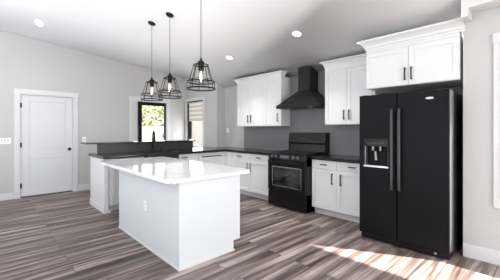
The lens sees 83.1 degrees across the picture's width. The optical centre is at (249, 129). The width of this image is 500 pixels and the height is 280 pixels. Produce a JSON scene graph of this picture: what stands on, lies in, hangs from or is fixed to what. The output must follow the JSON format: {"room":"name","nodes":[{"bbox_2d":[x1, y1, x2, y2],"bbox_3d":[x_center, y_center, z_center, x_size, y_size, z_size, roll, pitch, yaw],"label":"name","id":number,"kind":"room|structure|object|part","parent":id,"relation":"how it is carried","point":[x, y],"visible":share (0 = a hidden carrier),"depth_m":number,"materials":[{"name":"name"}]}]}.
{"room":"kitchen","nodes":[
{"label":"kitchen","id":0,"kind":"room"},
{"bbox_2d":[0,30,184,193],"bbox_3d":[-5.613,-0.300,4.695,10.450,3.300,0.150,0,0,-43],"label":"wall","id":1,"kind":"structure","parent":0,"point":[104,86],"depth_m":6.33,"materials":[{"name":"paint"}]},
{"bbox_2d":[0,138,10,143],"bbox_3d":[-4.716,0.210,5.427,0.170,0.115,0.011,0,0,-43],"label":"light switch","id":2,"kind":"object","parent":1,"relation":"attached to","point":[2,140],"visible":1,"depth_m":5.43,"materials":[{"name":"white plastic"}]},
{"bbox_2d":[0,183,89,200],"bbox_3d":[-5.574,1.282,4.618,10.200,0.135,0.015,0,0,-43],"label":"baseboard","id":3,"kind":"structure","parent":1,"relation":"attached to","point":[4,196],"depth_m":5.50,"materials":[{"name":"paint"}]},
{"bbox_2d":[14,88,78,198],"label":"door","id":4,"kind":"structure","parent":1,"relation":"in","point":[45,122],"depth_m":5.87,"materials":[{"name":"paint"}]},
{"bbox_2d":[129,96,170,140],"bbox_3d":[-2.647,0.250,7.445,1.116,2.200,0.204,0,0,-43],"label":"window","id":5,"kind":"structure","parent":1,"relation":"in","point":[135,104],"depth_m":7.20,"materials":[{"name":"paint"}]},
{"bbox_3d":[-2.594,0.310,7.469,0.770,2.080,0.082,0,0,-43],"label":"frame","id":6,"kind":"part","parent":5,"relation":"part of","materials":[{"name":"black metal"}]},
{"bbox_2d":[185,78,224,146],"bbox_3d":[-1.197,-0.080,7.699,0.400,2.860,1.520,0,0,-43],"label":"wall","id":7,"kind":"structure","parent":0,"point":[214,100],"depth_m":7.17,"materials":[{"name":"paint"}]},
{"bbox_2d":[185,96,204,146],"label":"window","id":8,"kind":"structure","parent":7,"relation":"in","point":[188,123],"depth_m":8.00,"materials":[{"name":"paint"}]},
{"bbox_2d":[188,101,202,120],"bbox_3d":[-1.485,-0.507,7.757,0.040,0.526,0.730,0,0,-43],"label":"window shade","id":9,"kind":"object","parent":8,"relation":"attached to","point":[195,108],"visible":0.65,"depth_m":7.74,"materials":[{"name":"fabric"}]},
{"bbox_2d":[0,0,460,87],"bbox_3d":[-1.084,-1.804,0.048,10.686,1.530,12.955,0,0,-43],"label":"ceiling","id":10,"kind":"structure","parent":0,"point":[259,39],"depth_m":4.66,"materials":[{"name":"paint"}]},
{"bbox_2d":[35,19,42,26],"bbox_3d":[-3.921,-1.989,5.242,0.134,0.096,0.128,0,0,-43],"label":"recessed light","id":11,"kind":"object","parent":10,"relation":"in","point":[37,22],"visible":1,"depth_m":5.24,"materials":[{"name":"white plastic"}]},
{"bbox_2d":[140,21,162,100],"bbox_3d":[-1.663,-1.166,4.777,0.365,1.326,0.365,0,0,-43],"label":"pendant light","id":12,"kind":"object","parent":10,"relation":"hanging from","point":[152,82],"visible":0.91,"depth_m":4.74,"materials":[{"name":"black metal"}]},
{"bbox_2d":[158,12,181,98],"bbox_3d":[-1.250,-1.160,4.397,0.365,1.314,0.365,0,0,-43],"label":"pendant light","id":13,"kind":"object","parent":10,"relation":"hanging from","point":[170,77],"visible":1,"depth_m":4.37,"materials":[{"name":"black metal"}]},
{"bbox_2d":[167,72,172,82],"bbox_3d":[-1.250,-0.818,4.397,0.084,0.165,0.084,0,0,-43],"label":"socket","id":14,"kind":"object","parent":13,"relation":"attached to","point":[169,79],"depth_m":4.37,"materials":[{"name":"black metal"}]},
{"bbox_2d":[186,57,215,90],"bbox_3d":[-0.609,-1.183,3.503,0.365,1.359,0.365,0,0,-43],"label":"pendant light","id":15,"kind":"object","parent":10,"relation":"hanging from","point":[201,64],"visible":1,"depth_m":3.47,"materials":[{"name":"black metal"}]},
{"bbox_2d":[198,57,203,70],"bbox_3d":[-0.609,-0.818,3.503,0.084,0.165,0.084,0,0,-43],"label":"socket","id":16,"kind":"object","parent":15,"relation":"attached to","point":[200,61],"depth_m":3.48,"materials":[{"name":"black metal"}]},
{"bbox_2d":[292,31,301,36],"bbox_3d":[0.687,-1.413,4.145,0.141,0.047,0.148,0,0,-43],"label":"recessed light","id":17,"kind":"object","parent":10,"relation":"in","point":[294,33],"visible":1,"depth_m":4.14,"materials":[{"name":"white plastic"}]},
{"bbox_2d":[0,189,499,279],"bbox_3d":[-1.146,1.400,0.014,10.850,0.100,13.090,0,0,-43],"label":"floor","id":18,"kind":"structure","parent":0,"point":[58,236],"depth_m":3.11,"materials":[{"name":"brown wood"}]},
{"bbox_2d":[90,156,143,213],"bbox_3d":[-2.388,0.911,5.061,0.668,0.878,0.854,0,0,-43],"label":"base cabinet","id":19,"kind":"object","parent":18,"relation":"on","point":[104,180],"visible":0.41,"depth_m":4.69,"materials":[{"name":"paint"}]},
{"bbox_3d":[-2.600,0.911,4.878,0.108,0.878,0.830,0,0,-43],"label":"panel","id":20,"kind":"part","parent":19,"relation":"part of","materials":[{"name":"paint"}]},
{"bbox_3d":[-2.093,0.927,4.812,0.536,0.626,0.019,0,0,-43],"label":"door","id":21,"kind":"part","parent":19,"relation":"part of","materials":[{"name":"paint"}]},
{"bbox_2d":[118,170,239,270],"bbox_3d":[-0.948,0.927,3.583,0.831,0.845,1.676,0,0,-43],"label":"kitchen island","id":22,"kind":"object","parent":18,"relation":"on","point":[186,225],"visible":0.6,"depth_m":2.99,"materials":[{"name":"paint"}]},
{"bbox_2d":[144,200,146,210],"bbox_3d":[-1.214,0.875,3.264,0.009,0.118,0.072,0,0,-43],"label":"outlet","id":23,"kind":"object","parent":22,"relation":"attached to","point":[145,202],"visible":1,"depth_m":3.25,"materials":[{"name":"white plastic"}]},
{"bbox_2d":[98,157,249,183],"bbox_3d":[-1.145,0.486,3.799,1.065,0.037,2.295,0,0,-43],"label":"island countertop","id":24,"kind":"structure","parent":22,"relation":"on","point":[167,170],"depth_m":3.34,"materials":[{"name":"white stone"}]},
{"bbox_3d":[-0.998,1.341,3.535,0.693,0.018,1.676,0,0,-43],"label":"shoe moulding","id":25,"kind":"part","parent":22,"relation":"part of","materials":[{"name":"paint"}]},
{"bbox_2d":[179,153,198,161],"bbox_3d":[-1.429,0.911,5.859,0.438,0.878,0.704,0,0,-43],"label":"base cabinet","id":26,"kind":"object","parent":18,"relation":"on","point":[192,157],"visible":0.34,"depth_m":5.65,"materials":[{"name":"paint"}]},
{"bbox_2d":[199,152,221,164],"bbox_3d":[-1.024,0.913,6.197,0.605,0.874,0.665,0,0,-43],"label":"dishwasher","id":27,"kind":"object","parent":18,"relation":"on","point":[211,157],"visible":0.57,"depth_m":6.00,"materials":[{"name":"paint"}]},
{"bbox_2d":[222,151,232,166],"bbox_3d":[-0.614,0.911,6.483,0.375,0.878,0.910,0,0,-43],"label":"base cabinet","id":28,"kind":"object","parent":18,"relation":"on","point":[227,158],"visible":0.1,"depth_m":6.17,"materials":[{"name":"paint"}]},
{"bbox_2d":[232,152,268,199],"bbox_3d":[0.209,0.911,5.816,0.599,0.878,1.170,0,0,-43],"label":"base cabinet","id":29,"kind":"object","parent":18,"relation":"on","point":[254,183],"visible":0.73,"depth_m":5.59,"materials":[{"name":"paint"}]},
{"bbox_2d":[88,147,278,158],"bbox_3d":[-1.118,0.449,5.437,3.057,0.047,2.445,0,0,-43],"label":"countertop","id":30,"kind":"structure","parent":29,"relation":"on","point":[117,155],"depth_m":5.58,"materials":[{"name":"black stone"}]},
{"bbox_2d":[151,131,158,150],"bbox_3d":[-1.914,0.220,5.620,0.141,0.411,0.249,0,0,-1],"label":"faucet","id":31,"kind":"object","parent":30,"relation":"on","point":[153,132],"visible":0.98,"depth_m":5.65,"materials":[{"name":"black metal"}]},
{"bbox_3d":[-1.910,0.165,5.595,0.032,0.301,0.206,0,0,-30],"label":"spout","id":32,"kind":"part","parent":31,"relation":"part of","materials":[{"name":"black metal"}]},
{"bbox_2d":[136,151,178,158],"bbox_3d":[-1.774,0.552,5.392,0.630,0.251,0.502,0,0,-43],"label":"sink","id":33,"kind":"object","parent":30,"relation":"in","point":[170,154],"visible":0.3,"depth_m":5.34,"materials":[{"name":"black metal"}]},
{"bbox_3d":[-0.190,0.543,5.867,0.019,0.126,0.546,0,0,-43],"label":"drawer","id":34,"kind":"part","parent":29,"relation":"part of","materials":[{"name":"paint"}]},
{"bbox_3d":[-0.190,0.927,5.867,0.019,0.626,0.546,0,0,-43],"label":"door","id":35,"kind":"part","parent":29,"relation":"part of","materials":[{"name":"paint"}]},
{"bbox_3d":[0.211,0.927,5.440,0.019,0.626,0.616,0,0,-43],"label":"door","id":36,"kind":"part","parent":29,"relation":"part of","materials":[{"name":"paint"}]},
{"bbox_3d":[0.211,0.543,5.440,0.019,0.126,0.616,0,0,-43],"label":"drawer","id":37,"kind":"part","parent":29,"relation":"part of","materials":[{"name":"paint"}]},
{"bbox_2d":[268,133,329,212],"bbox_3d":[0.842,0.700,5.001,0.783,1.300,0.815,0,0,-43],"label":"range","id":38,"kind":"object","parent":18,"relation":"on","point":[290,170],"visible":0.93,"depth_m":4.90,"materials":[{"name":"black metal"}]},
{"bbox_3d":[0.616,1.190,4.788,0.035,0.250,0.805,0,0,-43],"label":"drawer","id":39,"kind":"part","parent":38,"relation":"part of","materials":[{"name":"black metal"}]},
{"bbox_2d":[268,159,306,195],"bbox_3d":[0.593,0.785,4.767,0.098,0.540,0.805,0,0,-43],"label":"oven","id":40,"kind":"object","parent":38,"relation":"in","point":[301,165],"depth_m":4.72,"materials":[{"name":"metal"}]},
{"bbox_2d":[274,176,300,183],"bbox_3d":[0.854,0.890,5.012,0.508,0.008,0.735,0,0,-43],"label":"oven rack","id":41,"kind":"object","parent":38,"relation":"in","point":[276,178],"depth_m":5.20,"materials":[{"name":"metal"}]},
{"bbox_2d":[274,170,300,176],"bbox_3d":[0.854,0.770,5.012,0.508,0.008,0.735,0,0,-43],"label":"oven rack","id":42,"kind":"object","parent":38,"relation":"in","point":[275,171],"depth_m":5.20,"materials":[{"name":"metal"}]},
{"bbox_3d":[0.614,0.459,4.787,0.039,0.093,0.809,0,0,-43],"label":"control panel","id":43,"kind":"part","parent":38,"relation":"part of","materials":[{"name":"black metal"}]},
{"bbox_2d":[278,153,324,157],"bbox_3d":[0.820,0.435,4.980,0.545,0.030,0.815,0,0,-43],"label":"cooktop","id":44,"kind":"object","parent":38,"relation":"in","point":[280,155],"depth_m":4.74,"materials":[{"name":"black ceramic"}]},
{"bbox_3d":[1.027,0.139,5.175,0.042,0.162,0.791,0,0,-43],"label":"plate","id":45,"kind":"part","parent":38,"relation":"part of","materials":[{"name":"black metal"}]},
{"bbox_2d":[312,159,359,222],"bbox_3d":[1.531,0.911,4.410,0.599,0.878,0.970,0,0,-43],"label":"base cabinet","id":46,"kind":"object","parent":18,"relation":"on","point":[335,185],"visible":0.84,"depth_m":4.26,"materials":[{"name":"paint"}]},
{"bbox_3d":[1.165,0.543,4.426,0.019,0.126,0.441,0,0,-43],"label":"drawer","id":47,"kind":"part","parent":46,"relation":"part of","materials":[{"name":"paint"}]},
{"bbox_3d":[1.165,0.927,4.426,0.019,0.626,0.441,0,0,-43],"label":"door","id":48,"kind":"part","parent":46,"relation":"part of","materials":[{"name":"paint"}]},
{"bbox_2d":[311,154,359,163],"bbox_3d":[1.533,0.449,4.412,0.597,0.047,0.980,0,0,-43],"label":"countertop","id":49,"kind":"structure","parent":46,"relation":"on","point":[329,157],"depth_m":4.36,"materials":[{"name":"black stone"}]},
{"bbox_3d":[1.490,0.543,4.080,0.019,0.126,0.501,0,0,-43],"label":"drawer","id":50,"kind":"part","parent":46,"relation":"part of","materials":[{"name":"paint"}]},
{"bbox_3d":[1.490,0.927,4.080,0.019,0.626,0.501,0,0,-43],"label":"door","id":51,"kind":"part","parent":46,"relation":"part of","materials":[{"name":"paint"}]},
{"bbox_2d":[360,88,462,259],"bbox_3d":[2.005,0.459,3.492,0.935,1.782,0.948,0,0,-43],"label":"refrigerator","id":52,"kind":"object","parent":18,"relation":"on","point":[411,143],"visible":1,"depth_m":3.14,"materials":[{"name":"black metal"}]},
{"bbox_3d":[1.453,0.325,3.518,0.064,0.250,0.012,0,0,-43],"label":"dispenser rail","id":53,"kind":"part","parent":52,"relation":"part of","materials":[{"name":"silver metal"}]},
{"bbox_3d":[1.518,0.277,3.403,0.006,0.347,0.294,0,0,-43],"label":"dispenser frame","id":54,"kind":"part","parent":52,"relation":"part of","materials":[{"name":"black plastic"}]},
{"bbox_3d":[1.588,0.422,3.450,0.160,1.695,0.436,0,0,-43],"label":"door","id":55,"kind":"part","parent":52,"relation":"part of","materials":[{"name":"black metal"}]},
{"bbox_3d":[1.634,0.225,3.244,0.055,0.930,0.034,0,0,-43],"label":"handle","id":56,"kind":"part","parent":52,"relation":"part of","materials":[{"name":"metal"}]},
{"bbox_3d":[1.689,0.225,3.186,0.055,0.930,0.034,0,0,-43],"label":"handle","id":57,"kind":"part","parent":52,"relation":"part of","materials":[{"name":"metal"}]},
{"bbox_3d":[1.914,0.422,3.103,0.160,1.695,0.501,0,0,-43],"label":"door","id":58,"kind":"part","parent":52,"relation":"part of","materials":[{"name":"black metal"}]},
{"bbox_2d":[225,76,290,147],"bbox_3d":[1.137,0.140,5.398,0.150,2.420,5.030,0,0,-43],"label":"wall","id":59,"kind":"structure","parent":0,"point":[235,137],"depth_m":6.96,"materials":[{"name":"paint"}]},
{"bbox_2d":[233,74,263,126],"bbox_3d":[0.058,-0.607,6.162,0.348,1.053,0.912,0,0,-43],"label":"upper cabinet","id":60,"kind":"object","parent":59,"relation":"attached to","point":[250,90],"visible":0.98,"depth_m":6.05,"materials":[{"name":"paint"}]},
{"bbox_3d":[-0.141,-0.529,6.224,0.019,0.887,0.421,0,0,-43],"label":"door","id":61,"kind":"part","parent":60,"relation":"part of","materials":[{"name":"paint"}]},
{"bbox_3d":[-0.006,-1.089,6.102,0.172,0.088,0.912,0,0,-43],"label":"crown moulding","id":62,"kind":"part","parent":60,"relation":"part of","materials":[{"name":"paint"}]},
{"bbox_3d":[0.150,-0.529,5.915,0.019,0.887,0.421,0,0,-43],"label":"door","id":63,"kind":"part","parent":60,"relation":"part of","materials":[{"name":"paint"}]},
{"bbox_2d":[262,70,289,125],"bbox_3d":[0.546,-0.607,5.643,0.348,1.053,0.510,0,0,-43],"label":"upper cabinet","id":64,"kind":"object","parent":59,"relation":"attached to","point":[276,85],"visible":0.99,"depth_m":5.56,"materials":[{"name":"paint"}]},
{"bbox_3d":[0.450,-0.529,5.595,0.019,0.887,0.444,0,0,-43],"label":"door","id":65,"kind":"part","parent":64,"relation":"part of","materials":[{"name":"paint"}]},
{"bbox_3d":[0.482,-1.089,5.582,0.172,0.088,0.510,0,0,-43],"label":"crown moulding","id":66,"kind":"part","parent":64,"relation":"part of","materials":[{"name":"paint"}]},
{"bbox_2d":[276,66,324,109],"bbox_3d":[0.959,-0.761,5.100,0.491,0.746,0.880,0,0,-43],"label":"range hood","id":67,"kind":"object","parent":59,"relation":"attached to","point":[307,96],"visible":0.99,"depth_m":5.02,"materials":[{"name":"black metal"}]},
{"bbox_2d":[320,53,381,124],"bbox_3d":[1.597,-0.609,4.524,0.348,1.048,0.887,0,0,-43],"label":"upper cabinet","id":68,"kind":"object","parent":59,"relation":"attached to","point":[345,78],"visible":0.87,"depth_m":4.45,"materials":[{"name":"paint"}]},
{"bbox_3d":[1.396,-0.532,4.588,0.019,0.882,0.391,0,0,-43],"label":"door","id":69,"kind":"part","parent":68,"relation":"part of","materials":[{"name":"paint"}]},
{"bbox_3d":[1.533,-1.089,4.464,0.172,0.088,0.887,0,0,-43],"label":"crown moulding","id":70,"kind":"part","parent":68,"relation":"part of","materials":[{"name":"paint"}]},
{"bbox_3d":[1.667,-0.532,4.301,0.019,0.882,0.391,0,0,-43],"label":"door","id":71,"kind":"part","parent":68,"relation":"part of","materials":[{"name":"paint"}]},
{"bbox_2d":[244,71,462,155],"bbox_3d":[1.331,0.142,5.073,0.012,2.416,4.290,0,0,-43],"label":"wall","id":72,"kind":"structure","parent":59,"relation":"attached to","point":[344,139],"depth_m":5.33,"materials":[{"name":"grey paint"}]},
{"bbox_2d":[463,7,499,250],"bbox_3d":[4.788,0.052,0.994,0.860,2.597,6.390,0,0,-43],"label":"wall","id":73,"kind":"structure","parent":0,"point":[481,221],"depth_m":2.93,"materials":[{"name":"paint"}]},
{"bbox_2d":[357,18,464,93],"bbox_3d":[2.124,-0.869,3.651,0.776,0.638,1.168,0,0,-43],"label":"upper cabinet","id":74,"kind":"object","parent":73,"relation":"attached to","point":[429,57],"visible":0.98,"depth_m":3.38,"materials":[{"name":"paint"}]},
{"bbox_3d":[1.754,-0.789,3.624,0.019,0.467,0.516,0,0,-43],"label":"door","id":75,"kind":"part","parent":74,"relation":"part of","materials":[{"name":"paint"}]},
{"bbox_3d":[1.935,-1.124,3.505,0.300,0.128,1.122,0,0,-43],"label":"crown moulding","id":76,"kind":"part","parent":74,"relation":"part of","materials":[{"name":"paint"}]},
{"bbox_3d":[2.107,-0.789,3.248,0.019,0.467,0.508,0,0,-43],"label":"door","id":77,"kind":"part","parent":74,"relation":"part of","materials":[{"name":"paint"}]},
{"bbox_3d":[2.256,-1.124,3.005,0.084,0.128,0.046,0,0,-43],"label":"crown","id":78,"kind":"part","parent":74,"relation":"part of","materials":[{"name":"paint"}]},
{"bbox_2d":[461,0,499,22],"bbox_3d":[4.350,-1.248,0.671,0.219,0.215,6.219,0,0,-43],"label":"trim","id":79,"kind":"structure","parent":73,"relation":"attached to","point":[468,7],"depth_m":2.83,"materials":[{"name":"paint"}]},
{"bbox_2d":[463,243,499,265],"bbox_3d":[4.418,1.280,0.749,0.016,0.140,6.240,0,0,-43],"label":"baseboard","id":80,"kind":"structure","parent":73,"relation":"attached to","point":[470,251],"depth_m":2.90,"materials":[{"name":"paint"}]},
{"bbox_2d":[492,32,499,208],"bbox_3d":[3.159,-0.095,2.179,0.152,1.750,1.946,0,0,-43],"label":"window","id":81,"kind":"structure","parent":73,"relation":"in","point":[495,36],"depth_m":2.82,"materials":[{"name":"paint"}]},
{"bbox_3d":[-2.089,0.803,5.833,1.995,1.095,0.138,0,0,-43],"label":"wall","id":82,"kind":"structure","parent":0,"visible":0},
{"bbox_2d":[80,140,195,144],"bbox_3d":[-2.200,0.243,5.854,2.230,0.023,0.415,0,0,-43],"label":"bar ledge","id":83,"kind":"object","parent":82,"relation":"on","point":[118,142],"visible":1,"depth_m":5.66,"materials":[{"name":"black stone"}]},
{"bbox_2d":[97,141,192,153],"bbox_3d":[-2.037,0.340,5.778,1.995,0.170,0.012,0,0,-43],"label":"panel","id":84,"kind":"object","parent":82,"relation":"attached to","point":[122,147],"visible":1,"depth_m":5.63,"materials":[{"name":"stone"}]},
{"label":"outside","id":85,"kind":"structure","parent":0,"visible":0},
{"bbox_3d":[-4.021,1.560,7.199,36.000,0.180,44.000,0,0,-43],"label":"ground","id":86,"kind":"structure","parent":85,"visible":0},
{"bbox_2d":[142,105,163,126],"bbox_3d":[-5.662,-0.513,15.238,3.298,3.980,3.233,0,0,-43],"label":"tree","id":87,"kind":"object","parent":86,"relation":"on","point":[147,122],"visible":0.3,"depth_m":14.87,"materials":[{"name":"green plant"}]},
{"bbox_2d":[142,126,163,140],"bbox_3d":[-3.837,0.654,13.575,8.000,1.632,0.060,0,0,-43],"label":"fence","id":88,"kind":"object","parent":86,"relation":"on","point":[146,131],"visible":0.06,"depth_m":12.84,"materials":[{"name":"white wood"}]},
{"bbox_2d":[150,132,163,140],"bbox_3d":[-3.652,0.798,11.114,2.300,1.463,2.000,0,0,-43],"label":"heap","id":89,"kind":"object","parent":86,"relation":"on","point":[158,136],"visible":0.02,"depth_m":11.03,"materials":[{"name":"white"}]}
]}

